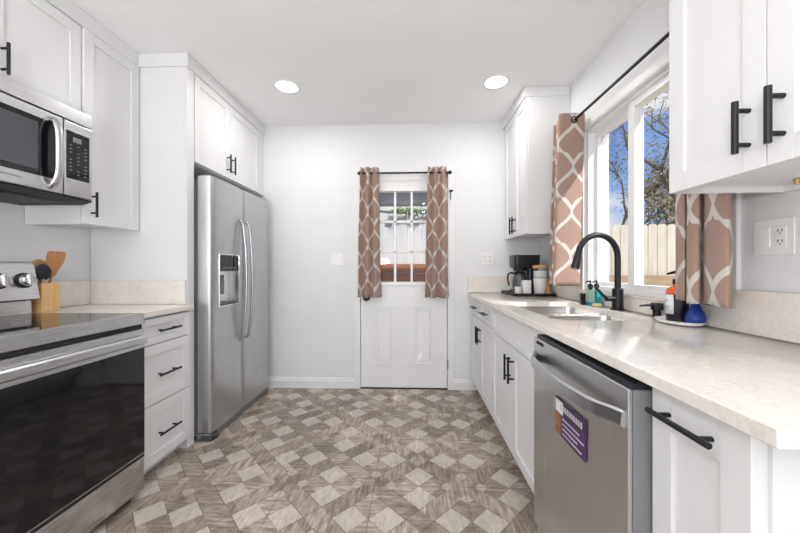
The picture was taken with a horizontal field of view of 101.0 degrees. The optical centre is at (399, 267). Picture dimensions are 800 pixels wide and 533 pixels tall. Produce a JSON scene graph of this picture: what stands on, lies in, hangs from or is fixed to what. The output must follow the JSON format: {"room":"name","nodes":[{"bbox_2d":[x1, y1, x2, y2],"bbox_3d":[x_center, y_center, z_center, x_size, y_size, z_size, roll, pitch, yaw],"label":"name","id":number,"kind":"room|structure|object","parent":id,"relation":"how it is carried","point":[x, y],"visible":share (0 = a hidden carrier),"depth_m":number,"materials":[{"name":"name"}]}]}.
{"room":"kitchen","nodes":[
{"label":"kitchen","id":0,"kind":"room"},
{"bbox_2d":[0,202,90,282],"bbox_3d":[-2.134,-0.110,0.348,0.150,2.520,5.740,0,0,2],"label":"wall","id":1,"kind":"structure","parent":0,"point":[19,241],"depth_m":1.85,"materials":[{"name":"paint"}]},
{"bbox_2d":[0,0,80,110],"bbox_3d":[-1.841,-1.036,1.363,0.354,0.491,0.781,0,0,2],"label":"upper cabinet","id":2,"kind":"object","parent":1,"relation":"attached to","point":[40,46],"visible":0.74,"depth_m":1.57,"materials":[{"name":"white wood"}]},
{"bbox_2d":[0,74,91,204],"bbox_3d":[-1.789,-0.556,1.351,0.458,0.464,0.760,0,0,2],"label":"microwave","id":3,"kind":"object","parent":2,"relation":"attached to","point":[46,142],"visible":1,"depth_m":1.49,"materials":[{"name":"metal"}]},
{"bbox_2d":[41,280,91,306],"bbox_3d":[-1.989,0.154,1.910,0.018,0.149,0.419,0,0,2],"label":"backsplash","id":4,"kind":"structure","parent":1,"relation":"attached to","point":[72,293],"depth_m":2.00,"materials":[{"name":"beige stone"}]},
{"bbox_2d":[25,27,138,231],"bbox_3d":[-1.814,-0.757,1.934,0.366,1.048,0.358,0,0,2],"label":"upper cabinet","id":5,"kind":"object","parent":1,"relation":"attached to","point":[109,80],"visible":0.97,"depth_m":1.91,"materials":[{"name":"white wood"}]},
{"bbox_2d":[45,0,138,66],"bbox_3d":[-1.872,-1.325,0.942,0.326,0.087,2.346,0,0,2],"label":"trim","id":6,"kind":"structure","parent":1,"relation":"attached to","point":[68,8],"depth_m":1.81,"materials":[{"name":"white wood"}]},
{"bbox_2d":[91,280,185,303],"bbox_3d":[-1.664,0.154,2.100,0.614,0.149,0.016,0,0,2],"label":"backsplash","id":7,"kind":"structure","parent":1,"relation":"attached to","point":[102,291],"depth_m":2.09,"materials":[{"name":"beige stone"}]},
{"bbox_2d":[194,74,263,195],"bbox_3d":[-1.631,-0.988,2.689,0.676,0.586,1.020,0,0,2],"label":"upper cabinet","id":8,"kind":"object","parent":1,"relation":"attached to","point":[227,147],"visible":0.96,"depth_m":2.52,"materials":[{"name":"white wood"}]},
{"bbox_2d":[139,53,264,134],"bbox_3d":[-1.650,-1.325,2.652,0.646,0.087,1.095,0,0,2],"label":"trim","id":9,"kind":"structure","parent":8,"relation":"on","point":[147,60],"depth_m":2.18,"materials":[{"name":"white wood"}]},
{"bbox_2d":[89,388,539,532],"bbox_3d":[-0.430,1.210,0.286,3.560,0.120,6.040,0,0,2],"label":"floor","id":10,"kind":"structure","parent":0,"point":[296,460],"depth_m":1.82,"materials":[{"name":"tile"}]},
{"bbox_2d":[0,261,147,532],"bbox_3d":[-1.642,0.558,1.304,0.724,1.181,0.762,0,0,2],"label":"range","id":11,"kind":"object","parent":10,"relation":"on","point":[72,384],"visible":1,"depth_m":1.33,"materials":[{"name":"black glass"}]},
{"bbox_2d":[0,312,143,353],"bbox_3d":[-1.644,0.255,1.303,0.680,0.054,0.760,0,0,2],"label":"cooktop","id":12,"kind":"object","parent":11,"relation":"in","point":[20,332],"depth_m":1.36,"materials":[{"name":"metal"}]},
{"bbox_2d":[91,67,193,448],"bbox_3d":[-1.671,-0.066,2.145,0.636,2.430,0.067,0,0,2],"label":"panel","id":13,"kind":"object","parent":10,"relation":"on","point":[162,249],"visible":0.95,"depth_m":2.11,"materials":[{"name":"white wood"}]},
{"bbox_2d":[142,310,189,473],"bbox_3d":[-1.645,0.707,1.898,0.693,0.884,0.418,0,0,2],"label":"base cabinet","id":14,"kind":"object","parent":10,"relation":"on","point":[167,348],"visible":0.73,"depth_m":1.89,"materials":[{"name":"white wood"}]},
{"bbox_2d":[39,304,193,317],"bbox_3d":[-1.656,0.245,1.898,0.684,0.030,0.419,0,0,2],"label":"countertop","id":15,"kind":"structure","parent":14,"relation":"on","point":[149,310],"depth_m":1.87,"materials":[{"name":"beige stone"}]},
{"bbox_2d":[26,283,59,311],"bbox_3d":[-1.910,0.154,1.762,0.095,0.149,0.087,0,0,2],"label":"utensil holder","id":16,"kind":"object","parent":15,"relation":"on","point":[49,293],"visible":0.71,"depth_m":1.74,"materials":[{"name":"brown wood"}]},
{"bbox_2d":[32,259,45,282],"bbox_3d":[-1.932,0.084,1.763,0.020,0.263,0.072,0,0,22],"label":"spoon","id":17,"kind":"object","parent":16,"relation":"in","point":[36,262],"visible":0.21,"depth_m":1.76,"materials":[{"name":"brown wood"}]},
{"bbox_2d":[35,264,51,282],"bbox_3d":[-1.877,0.097,1.735,0.025,0.236,0.065,0,0,2],"label":"spatula","id":18,"kind":"object","parent":16,"relation":"in","point":[43,272],"visible":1,"depth_m":1.73,"materials":[{"name":"black plastic"}]},
{"bbox_2d":[46,251,65,282],"bbox_3d":[-1.887,0.062,1.800,0.014,0.309,0.098,0,0,21],"label":"spatula","id":19,"kind":"object","parent":16,"relation":"in","point":[54,260],"visible":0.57,"depth_m":1.80,"materials":[{"name":"brown wood"}]},
{"bbox_2d":[194,174,267,441],"bbox_3d":[-1.553,0.260,2.631,0.784,1.779,0.884,0,0,2],"label":"refrigerator","id":20,"kind":"object","parent":10,"relation":"on","point":[231,222],"visible":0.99,"depth_m":2.36,"materials":[{"name":"metal"}]},
{"bbox_2d":[470,297,492,415],"bbox_3d":[0.939,0.707,2.681,0.658,0.885,0.843,0,0,2],"label":"base cabinet","id":21,"kind":"object","parent":10,"relation":"on","point":[481,331],"visible":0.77,"depth_m":2.61,"materials":[{"name":"white wood"}]},
{"bbox_2d":[492,308,543,493],"bbox_3d":[0.907,0.707,1.804,0.658,0.885,0.902,0,0,2],"label":"base cabinet","id":22,"kind":"object","parent":10,"relation":"on","point":[512,339],"visible":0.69,"depth_m":1.77,"materials":[{"name":"white wood"}]},
{"bbox_2d":[531,334,651,532],"bbox_3d":[0.837,0.709,1.050,0.723,0.881,0.592,0,0,2],"label":"dishwasher","id":23,"kind":"object","parent":10,"relation":"on","point":[611,492],"visible":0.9,"depth_m":0.92,"materials":[{"name":"metal"}]},
{"bbox_2d":[555,395,585,462],"bbox_3d":[0.534,0.498,1.041,0.006,0.120,0.190,0,0,2],"label":"sign","id":24,"kind":"object","parent":23,"relation":"attached to","point":[569,424],"visible":1,"depth_m":1.02,"materials":[{"name":"paper"}]},
{"bbox_2d":[556,398,562,415],"bbox_3d":[0.535,0.464,1.107,0.002,0.040,0.051,0,0,2],"label":"picture","id":25,"kind":"object","parent":24,"relation":"on","point":[559,402],"depth_m":1.10,"materials":[{"name":"paper"}]},
{"bbox_2d":[644,387,799,532],"bbox_3d":[0.867,0.707,0.635,0.654,0.885,0.228,0,0,2],"label":"base cabinet","id":26,"kind":"object","parent":10,"relation":"on","point":[709,475],"visible":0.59,"depth_m":0.61,"materials":[{"name":"white wood"}]},
{"bbox_2d":[467,292,799,449],"bbox_3d":[0.920,0.245,1.782,0.666,0.030,2.648,0,0,2],"label":"countertop","id":27,"kind":"structure","parent":26,"relation":"on","point":[750,383],"depth_m":0.84,"materials":[{"name":"beige stone"}]},
{"bbox_2d":[501,290,555,295],"bbox_3d":[1.097,0.217,2.854,0.335,0.023,0.385,0,0,2],"label":"serving tray","id":28,"kind":"object","parent":27,"relation":"on","point":[508,292],"visible":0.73,"depth_m":2.67,"materials":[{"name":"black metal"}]},
{"bbox_2d":[514,287,521,292],"bbox_3d":[0.985,0.189,2.746,0.064,0.063,0.064,0,0,2],"label":"cup","id":29,"kind":"object","parent":28,"relation":"on","point":[517,289],"visible":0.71,"depth_m":2.72,"materials":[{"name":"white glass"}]},
{"bbox_2d":[507,255,539,292],"bbox_3d":[1.070,0.055,2.913,0.275,0.334,0.190,0,0,2],"label":"coffee maker","id":30,"kind":"object","parent":28,"relation":"on","point":[519,263],"visible":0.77,"depth_m":2.85,"materials":[{"name":"black plastic"}]},
{"bbox_2d":[521,280,530,292],"bbox_3d":[1.056,0.162,2.759,0.071,0.120,0.071,0,0,2],"label":"canister","id":31,"kind":"object","parent":28,"relation":"on","point":[525,284],"visible":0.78,"depth_m":2.73,"materials":[{"name":"white ceramic"}]},
{"bbox_2d":[533,278,547,293],"bbox_3d":[1.173,0.153,2.759,0.112,0.138,0.112,0,0,2],"label":"canister","id":32,"kind":"object","parent":28,"relation":"on","point":[540,284],"visible":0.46,"depth_m":2.71,"materials":[{"name":"white ceramic"}]},
{"bbox_2d":[532,265,548,277],"bbox_3d":[1.173,0.029,2.759,0.126,0.106,0.126,0,0,2],"label":"glass jar","id":33,"kind":"object","parent":32,"relation":"on","point":[537,274],"visible":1,"depth_m":2.71,"materials":[{"name":"clear glass"}]},
{"bbox_2d":[545,279,551,293],"bbox_3d":[1.206,0.154,2.686,0.056,0.136,0.055,0,0,2],"label":"wooden scoop","id":34,"kind":"object","parent":28,"relation":"on","point":[548,290],"visible":0.75,"depth_m":2.67,"materials":[{"name":"brown wood"}]},
{"bbox_2d":[519,306,627,320],"bbox_3d":[0.920,0.353,1.838,0.462,0.186,0.812,0,0,2],"label":"sink","id":35,"kind":"object","parent":27,"relation":"in","point":[558,313],"visible":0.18,"depth_m":1.98,"materials":[{"name":"metal"}]},
{"bbox_2d":[580,293,585,304],"bbox_3d":[1.134,0.192,2.048,0.026,0.074,0.026,0,0,2],"label":"cup","id":36,"kind":"object","parent":27,"relation":"on","point":[582,295],"visible":1,"depth_m":2.04,"materials":[{"name":"black plastic"}]},
{"bbox_2d":[586,302,603,305],"bbox_3d":[1.195,0.219,2.038,0.084,0.020,0.066,0,0,2],"label":"tray","id":37,"kind":"object","parent":27,"relation":"on","point":[587,303],"visible":0.49,"depth_m":2.01,"materials":[{"name":"teal plastic"}]},
{"bbox_2d":[585,280,594,301],"bbox_3d":[1.169,0.149,2.039,0.049,0.147,0.042,0,0,2],"label":"soap bottle","id":38,"kind":"object","parent":37,"relation":"on","point":[590,294],"visible":0.97,"depth_m":2.02,"materials":[{"name":"green plastic"}]},
{"bbox_2d":[591,280,600,301],"bbox_3d":[1.207,0.149,2.038,0.049,0.147,0.042,0,0,2],"label":"soap bottle","id":39,"kind":"object","parent":37,"relation":"on","point":[597,294],"visible":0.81,"depth_m":2.02,"materials":[{"name":"teal plastic"}]},
{"bbox_2d":[592,303,601,306],"bbox_3d":[1.176,0.221,1.969,0.043,0.017,0.030,0,0,2],"label":"sponge","id":40,"kind":"object","parent":27,"relation":"on","point":[593,304],"visible":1,"depth_m":1.96,"materials":[{"name":"yellow"}]},
{"bbox_2d":[571,232,624,310],"bbox_3d":[1.078,0.017,1.799,0.297,0.424,0.068,0,0,-4],"label":"faucet","id":41,"kind":"object","parent":27,"relation":"on","point":[617,298],"visible":1,"depth_m":1.79,"materials":[{"name":"black metal"}]},
{"bbox_2d":[639,302,662,316],"bbox_3d":[1.169,0.196,1.538,0.102,0.067,0.048,0,0,2],"label":"soap pump","id":42,"kind":"object","parent":27,"relation":"on","point":[656,307],"visible":0.91,"depth_m":1.52,"materials":[{"name":"black metal"}]},
{"bbox_2d":[654,316,706,326],"bbox_3d":[1.148,0.221,1.359,0.144,0.017,0.197,0,0,2],"label":"tray","id":43,"kind":"object","parent":27,"relation":"on","point":[662,319],"visible":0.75,"depth_m":1.31,"materials":[{"name":"white ceramic"}]},
{"bbox_2d":[665,271,688,322],"bbox_3d":[1.155,0.117,1.377,0.079,0.214,0.076,0,0,2],"label":"bottle","id":44,"kind":"object","parent":43,"relation":"on","point":[675,309],"visible":0.55,"depth_m":1.36,"materials":[{"name":"black"}]},
{"bbox_2d":[684,304,706,322],"bbox_3d":[1.169,0.173,1.306,0.066,0.106,0.066,0,0,2],"label":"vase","id":45,"kind":"object","parent":43,"relation":"on","point":[695,314],"visible":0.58,"depth_m":1.29,"materials":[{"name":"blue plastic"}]},
{"bbox_2d":[71,0,644,125],"bbox_3d":[-0.430,-1.430,0.286,3.560,0.120,6.040,0,0,2],"label":"ceiling","id":46,"kind":"structure","parent":0,"point":[352,62],"depth_m":2.06,"materials":[{"name":"paint"}]},
{"bbox_2d":[274,79,299,93],"bbox_3d":[-0.850,-1.363,2.482,0.188,0.011,0.188,0,0,2],"label":"recessed light","id":47,"kind":"object","parent":46,"relation":"in","point":[283,85],"visible":1,"depth_m":2.48,"materials":[{"name":"white plastic"}]},
{"bbox_2d":[483,74,508,88],"bbox_3d":[0.703,-1.363,2.421,0.188,0.011,0.188,0,0,2],"label":"recessed light","id":48,"kind":"object","parent":46,"relation":"in","point":[496,81],"visible":1,"depth_m":2.41,"materials":[{"name":"white plastic"}]},
{"bbox_2d":[258,123,538,389],"bbox_3d":[-0.323,-0.110,3.229,3.560,2.520,0.150,0,0,2],"label":"wall","id":49,"kind":"structure","parent":0,"point":[309,170],"depth_m":3.16,"materials":[{"name":"paint"}]},
{"bbox_2d":[268,377,353,388],"bbox_3d":[-0.872,1.100,3.166,0.868,0.100,0.016,0,0,2],"label":"baseboard","id":50,"kind":"structure","parent":49,"relation":"attached to","point":[273,382],"depth_m":3.16,"materials":[{"name":"white wood"}]},
{"bbox_2d":[331,253,343,264],"bbox_3d":[-0.600,-0.085,3.159,0.118,0.116,0.009,0,0,2],"label":"light switch","id":51,"kind":"object","parent":49,"relation":"attached to","point":[336,258],"visible":1,"depth_m":3.16,"materials":[{"name":"white plastic"}]},
{"bbox_2d":[354,166,453,389],"bbox_3d":[0.038,0.094,3.166,0.949,2.112,0.190,0,0,2],"label":"door","id":52,"kind":"structure","parent":49,"relation":"in","point":[404,338],"depth_m":3.14,"materials":[{"name":"white wood"}]},
{"bbox_2d":[379,188,426,284],"bbox_3d":[0.033,-0.298,3.165,0.540,0.927,0.064,0,0,2],"label":"window grille","id":53,"kind":"object","parent":52,"relation":"attached to","point":[381,190],"depth_m":3.14,"materials":[{"name":"white plastic"}]},
{"bbox_2d":[357,170,451,177],"bbox_3d":[0.043,-0.880,3.096,0.880,0.050,0.091,0,0,2],"label":"curtain rod","id":54,"kind":"object","parent":52,"relation":"attached to","point":[450,171],"visible":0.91,"depth_m":3.06,"materials":[{"name":"black metal"}]},
{"bbox_2d":[358,166,380,297],"bbox_3d":[-0.284,-0.330,3.078,0.217,1.216,0.066,0,0,2],"label":"curtain","id":55,"kind":"object","parent":54,"relation":"hanging from","point":[369,274],"visible":1,"depth_m":3.08,"materials":[{"name":"beige fabric"}]},
{"bbox_2d":[425,166,448,297],"bbox_3d":[0.341,-0.330,3.055,0.225,1.216,0.066,0,0,2],"label":"curtain","id":56,"kind":"object","parent":54,"relation":"hanging from","point":[436,261],"visible":1,"depth_m":3.05,"materials":[{"name":"beige fabric"}]},
{"bbox_2d":[454,379,475,389],"bbox_3d":[0.612,1.100,3.112,0.203,0.100,0.016,0,0,2],"label":"baseboard","id":57,"kind":"structure","parent":49,"relation":"attached to","point":[459,384],"depth_m":3.10,"materials":[{"name":"white wood"}]},
{"bbox_2d":[482,253,493,264],"bbox_3d":[0.825,-0.087,3.107,0.112,0.116,0.009,0,0,2],"label":"wall outlet","id":58,"kind":"object","parent":49,"relation":"attached to","point":[487,258],"visible":1,"depth_m":3.10,"materials":[{"name":"white plastic"}]},
{"bbox_2d":[468,276,523,291],"bbox_3d":[0.970,0.153,3.095,0.662,0.151,0.019,0,0,2],"label":"backsplash","id":59,"kind":"structure","parent":49,"relation":"attached to","point":[475,283],"depth_m":3.09,"materials":[{"name":"beige stone"}]},
{"bbox_2d":[539,0,799,303],"bbox_3d":[1.274,-0.110,0.224,0.150,2.520,5.740,0,0,2],"label":"wall","id":60,"kind":"structure","parent":0,"point":[649,23],"depth_m":1.66,"materials":[{"name":"paint"}]},
{"bbox_2d":[505,96,569,239],"bbox_3d":[1.106,-0.777,2.792,0.364,1.034,0.611,0,0,2],"label":"upper cabinet","id":61,"kind":"object","parent":60,"relation":"attached to","point":[529,133],"visible":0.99,"depth_m":2.49,"materials":[{"name":"white wood"}]},
{"bbox_2d":[502,86,569,129],"bbox_3d":[1.119,-1.332,2.791,0.342,0.074,0.616,0,0,2],"label":"trim","id":62,"kind":"structure","parent":61,"relation":"on","point":[540,90],"depth_m":2.49,"materials":[{"name":"white wood"}]},
{"bbox_2d":[574,32,668,120],"bbox_3d":[1.196,-0.986,1.753,0.116,0.040,1.368,0,0,2],"label":"curtain rod","id":63,"kind":"object","parent":60,"relation":"attached to","point":[666,35],"visible":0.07,"depth_m":1.67,"materials":[{"name":"black metal"}]},
{"bbox_2d":[549,113,584,285],"bbox_3d":[1.141,-0.457,2.304,0.206,1.162,0.201,0,0,2],"label":"curtain","id":64,"kind":"object","parent":63,"relation":"hanging from","point":[568,134],"visible":0.97,"depth_m":2.21,"materials":[{"name":"beige fabric"}]},
{"bbox_2d":[675,193,732,307],"bbox_3d":[1.142,-0.452,1.262,0.127,1.172,0.348,0,0,2],"label":"curtain","id":65,"kind":"object","parent":63,"relation":"hanging from","point":[703,222],"visible":0.33,"depth_m":1.20,"materials":[{"name":"beige fabric"}]},
{"bbox_2d":[579,51,740,307],"bbox_3d":[1.293,-0.424,1.754,0.124,1.146,1.124,0,0,2],"label":"window","id":66,"kind":"structure","parent":60,"relation":"in","point":[632,109],"depth_m":1.82,"materials":[{"name":"white plastic"}]},
{"bbox_2d":[548,277,799,343],"bbox_3d":[1.246,0.153,1.765,0.038,0.151,2.618,0,0,2],"label":"backsplash","id":67,"kind":"structure","parent":60,"relation":"attached to","point":[774,315],"depth_m":1.14,"materials":[{"name":"beige stone"}]},
{"bbox_2d":[669,0,799,193],"bbox_3d":[1.017,-0.760,0.769,0.395,1.041,0.590,0,0,2],"label":"upper cabinet","id":68,"kind":"object","parent":60,"relation":"attached to","point":[734,65],"visible":1,"depth_m":0.88,"materials":[{"name":"white wood"}]},
{"bbox_2d":[754,216,795,255],"bbox_3d":[1.226,-0.102,1.084,0.009,0.118,0.122,0,0,2],"label":"wall outlet","id":69,"kind":"object","parent":60,"relation":"attached to","point":[777,236],"visible":1,"depth_m":1.07,"materials":[{"name":"white plastic"}]},
{"bbox_2d":[775,225,786,246],"bbox_3d":[1.223,-0.102,1.060,0.004,0.066,0.033,0,0,2],"label":"socket","id":70,"kind":"object","parent":69,"relation":"attached to","point":[780,230],"depth_m":1.06,"materials":[{"name":"white plastic"}]},
{"label":"outside","id":71,"kind":"structure","parent":0,"visible":0},
{"bbox_3d":[2.644,1.365,3.907,23.000,0.170,24.000,0,0,2],"label":"ground","id":72,"kind":"structure","parent":71,"visible":0},
{"bbox_2d":[380,264,424,281],"bbox_3d":[-0.411,0.613,4.518,3.650,1.333,0.100,0,0,2],"label":"wall","id":73,"kind":"structure","parent":72,"relation":"on","point":[384,268],"depth_m":4.45,"materials":[{"name":"brown brick"}]},
{"bbox_2d":[379,192,426,206],"bbox_3d":[-0.541,0.155,3.702,3.850,2.250,0.160,0,0,2],"label":"beam","id":74,"kind":"structure","parent":72,"relation":"on","point":[419,198],"depth_m":3.60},
{"bbox_2d":[380,206,426,216],"bbox_3d":[0.165,-0.779,4.541,1.801,0.157,0.176,0,0,2],"label":"vine","id":75,"kind":"object","parent":74,"relation":"hanging from","point":[407,209],"visible":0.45,"depth_m":4.53,"materials":[{"name":"green plant"}]},
{"bbox_2d":[380,206,426,273],"bbox_3d":[-0.382,0.029,4.686,3.697,2.482,0.083,0,0,2],"label":"fence","id":76,"kind":"object","parent":72,"relation":"on","point":[386,229],"visible":0.02,"depth_m":4.63,"materials":[{"name":"white wood"}]},
{"bbox_2d":[609,118,674,225],"bbox_3d":[6.141,-1.086,8.301,3.741,4.752,3.515,0,0,-40],"label":"tree","id":77,"kind":"object","parent":72,"relation":"on","point":[662,204],"visible":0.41,"depth_m":7.69,"materials":[{"name":"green plant"}]},
{"bbox_2d":[609,89,674,201],"bbox_3d":[6.507,-1.791,7.197,3.592,6.196,4.496,0,0,-40],"label":"tree","id":78,"kind":"object","parent":72,"relation":"on","point":[665,180],"visible":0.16,"depth_m":7.27,"materials":[{"name":"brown plant"}]},
{"bbox_2d":[609,275,674,286],"bbox_3d":[5.886,0.705,5.489,5.919,1.148,0.100,0,0,11],"label":"wall","id":79,"kind":"structure","parent":72,"relation":"on","point":[624,278],"depth_m":5.73,"materials":[{"name":"beige wood"}]},
{"bbox_2d":[609,224,675,283],"bbox_3d":[5.891,0.239,5.678,5.919,2.062,0.083,0,0,11],"label":"fence","id":80,"kind":"object","parent":72,"relation":"on","point":[659,240],"visible":0.09,"depth_m":5.90,"materials":[{"name":"beige wood"}]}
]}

